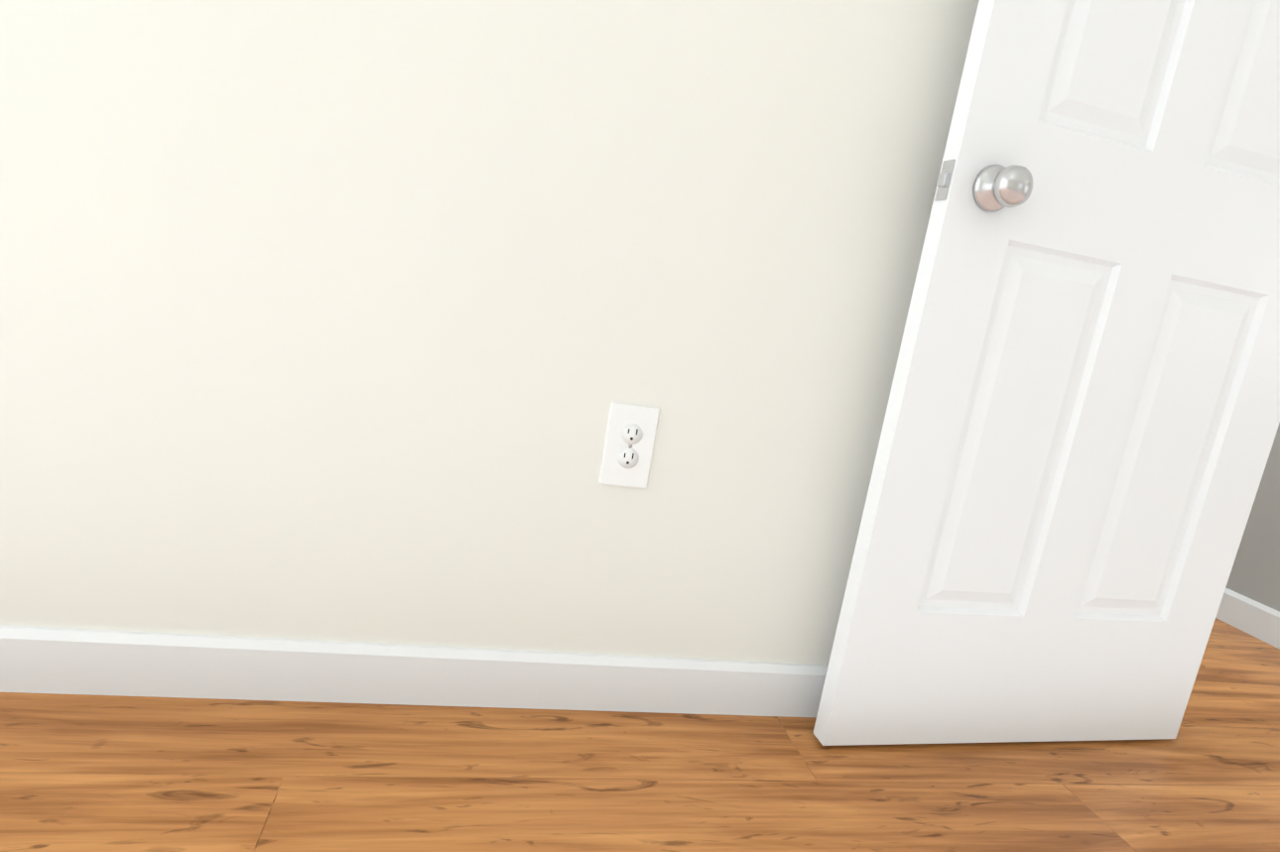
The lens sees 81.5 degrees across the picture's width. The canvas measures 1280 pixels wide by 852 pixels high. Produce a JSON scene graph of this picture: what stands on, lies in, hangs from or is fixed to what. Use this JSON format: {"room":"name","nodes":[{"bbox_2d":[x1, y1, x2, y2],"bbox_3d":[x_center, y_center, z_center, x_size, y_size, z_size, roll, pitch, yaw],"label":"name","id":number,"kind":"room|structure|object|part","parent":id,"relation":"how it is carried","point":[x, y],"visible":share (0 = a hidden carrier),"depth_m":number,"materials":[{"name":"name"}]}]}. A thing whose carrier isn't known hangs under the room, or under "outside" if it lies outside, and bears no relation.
{"room":"empty room","nodes":[
{"label":"empty room","id":0,"kind":"room"},
{"bbox_2d":[0,0,979,665],"bbox_3d":[1.940,-0.504,1.519,7.400,2.440,0.140,7,11,-13],"label":"wall","id":1,"kind":"structure","parent":0,"point":[347,320],"depth_m":1.08,"materials":[{"name":"paint"}]},
{"bbox_2d":[0,625,828,717],"bbox_3d":[-0.348,0.395,1.175,2.746,0.095,0.014,7,11,-13],"label":"baseboard","id":2,"kind":"structure","parent":1,"relation":"attached to","point":[43,660],"depth_m":1.16,"materials":[{"name":"white wood"}]},
{"bbox_2d":[598,401,660,488],"bbox_3d":[-0.016,0.031,1.164,0.080,0.130,0.008,7,11,-13],"label":"electrical outlet","id":3,"kind":"object","parent":1,"relation":"attached to","point":[629,444],"visible":1,"depth_m":1.16,"materials":[{"name":"white plastic"}]},
{"bbox_2d":[0,618,1279,851],"bbox_3d":[1.920,0.940,0.851,7.400,0.120,6.630,7,11,-13],"label":"floor","id":4,"kind":"structure","parent":0,"point":[99,773],"depth_m":1.08,"materials":[{"name":"brown wood"}]},
{"bbox_2d":[813,0,1279,746],"bbox_3d":[0.828,-0.414,1.170,0.786,2.025,0.155,6,11,-16],"label":"door","id":5,"kind":"structure","parent":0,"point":[1080,429],"depth_m":1.20,"materials":[{"name":"white painted wood"}]},
{"bbox_3d":[0.489,-0.353,1.094,0.109,0.066,0.155,6,11,-16],"label":"knob","id":6,"kind":"part","parent":5,"relation":"part of","materials":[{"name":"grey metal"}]},
{"bbox_2d":[1225,423,1279,612],"bbox_3d":[1.992,-0.592,2.022,0.075,2.440,0.840,7,11,-13],"label":"wall","id":7,"kind":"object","parent":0,"point":[1254,575],"depth_m":2.16,"materials":[{"name":"grey paint"}]},
{"bbox_2d":[1215,588,1279,649],"bbox_3d":[1.761,0.538,2.237,0.014,0.095,0.822,7,11,-13],"label":"baseboard","id":8,"kind":"structure","parent":7,"relation":"attached to","point":[1254,618],"depth_m":2.15,"materials":[{"name":"white wood"}]}
]}

